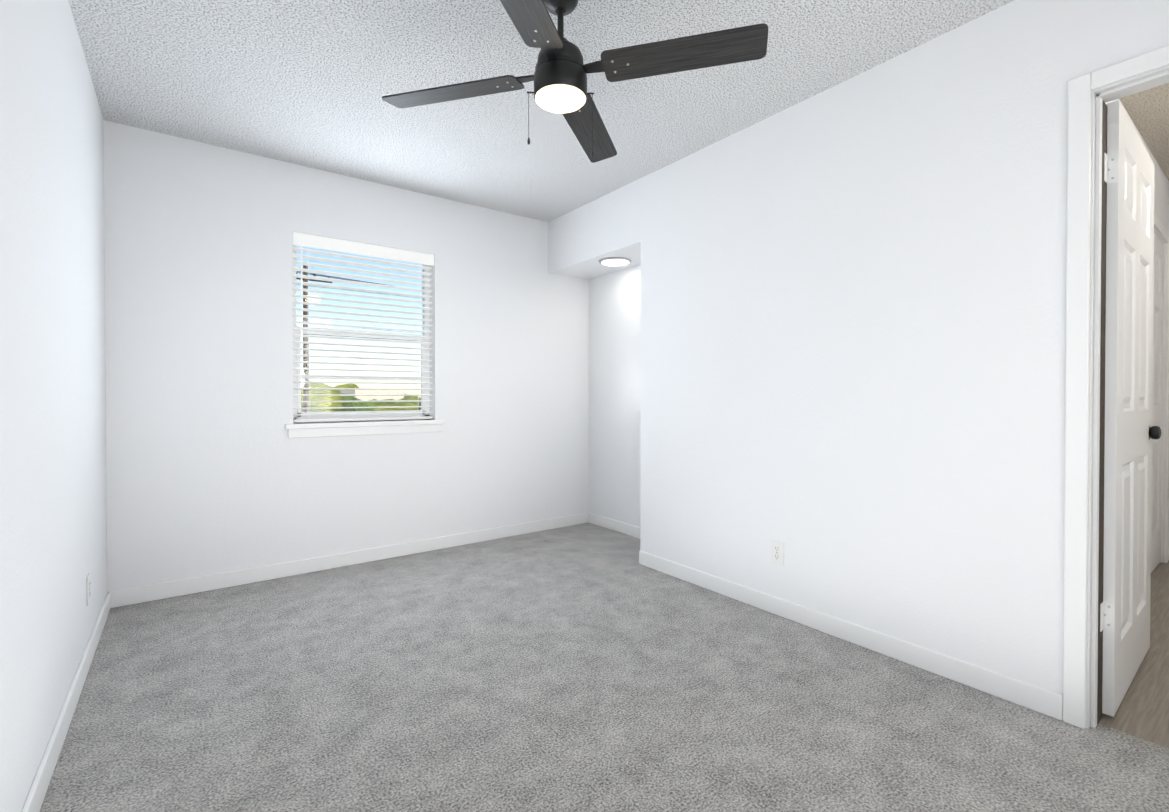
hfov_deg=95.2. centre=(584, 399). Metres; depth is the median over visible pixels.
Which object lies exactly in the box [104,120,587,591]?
wall
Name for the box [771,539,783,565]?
electrical outlet
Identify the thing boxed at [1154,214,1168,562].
door frame
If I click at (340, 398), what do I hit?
scenery
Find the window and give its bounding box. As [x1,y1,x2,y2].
[285,232,444,437]
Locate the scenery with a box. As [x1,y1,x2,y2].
[296,265,421,411]
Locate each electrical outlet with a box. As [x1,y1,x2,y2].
[86,573,90,605]
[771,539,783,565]
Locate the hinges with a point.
(1111, 178)
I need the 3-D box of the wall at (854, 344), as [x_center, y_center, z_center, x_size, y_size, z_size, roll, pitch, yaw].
[1.446,-0.167,2.018,0.114,2.440,3.490,0,1,-37]
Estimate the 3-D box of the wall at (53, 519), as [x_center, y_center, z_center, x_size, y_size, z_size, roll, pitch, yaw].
[-1.074,-0.156,0.805,0.120,2.440,4.807,0,1,-37]
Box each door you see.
[1100,100,1160,716]
[1151,233,1163,572]
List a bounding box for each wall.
[0,0,106,811]
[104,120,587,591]
[588,265,640,526]
[640,0,1168,694]
[1105,99,1168,544]
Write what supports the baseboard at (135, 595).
attached to the wall at (212, 467)
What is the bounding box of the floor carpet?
[40,523,1168,811]
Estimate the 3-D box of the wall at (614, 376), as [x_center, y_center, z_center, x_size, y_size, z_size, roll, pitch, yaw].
[0.318,-0.184,3.964,0.410,2.440,1.177,0,1,-37]
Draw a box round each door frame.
[1063,45,1168,728]
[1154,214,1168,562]
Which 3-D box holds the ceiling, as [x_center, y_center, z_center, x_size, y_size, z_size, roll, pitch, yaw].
[1.342,-1.439,2.290,5.782,0.100,5.307,0,1,-37]
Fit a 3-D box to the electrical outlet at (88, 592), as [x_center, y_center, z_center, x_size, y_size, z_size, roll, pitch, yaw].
[-1.992,0.762,2.146,0.007,0.115,0.070,0,1,-37]
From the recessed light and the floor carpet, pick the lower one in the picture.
the floor carpet
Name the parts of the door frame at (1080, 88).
door jamb rebate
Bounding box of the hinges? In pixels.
[1104,158,1113,625]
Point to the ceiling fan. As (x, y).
(559, 76)
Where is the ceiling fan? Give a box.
[382,0,767,162]
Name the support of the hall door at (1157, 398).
in the wall at (1161, 197)
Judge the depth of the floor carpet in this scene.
1.81 m
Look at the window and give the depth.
3.44 m
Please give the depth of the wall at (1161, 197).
3.22 m
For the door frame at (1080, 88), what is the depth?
1.71 m
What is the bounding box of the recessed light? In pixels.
[599,257,630,265]
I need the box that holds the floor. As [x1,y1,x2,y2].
[1099,560,1168,747]
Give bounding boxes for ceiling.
[68,0,1168,221]
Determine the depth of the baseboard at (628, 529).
4.19 m
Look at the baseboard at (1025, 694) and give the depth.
2.20 m
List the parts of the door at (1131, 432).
door jamb hinges, door hinge, knob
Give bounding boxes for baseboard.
[21,590,116,811]
[117,512,588,606]
[589,513,639,538]
[639,550,1062,720]
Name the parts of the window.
glass, sill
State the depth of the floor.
1.96 m
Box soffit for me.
[548,178,640,278]
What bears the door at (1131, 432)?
in the wall at (854, 344)
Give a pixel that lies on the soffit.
(583, 240)
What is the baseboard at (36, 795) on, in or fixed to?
attached to the wall at (53, 519)

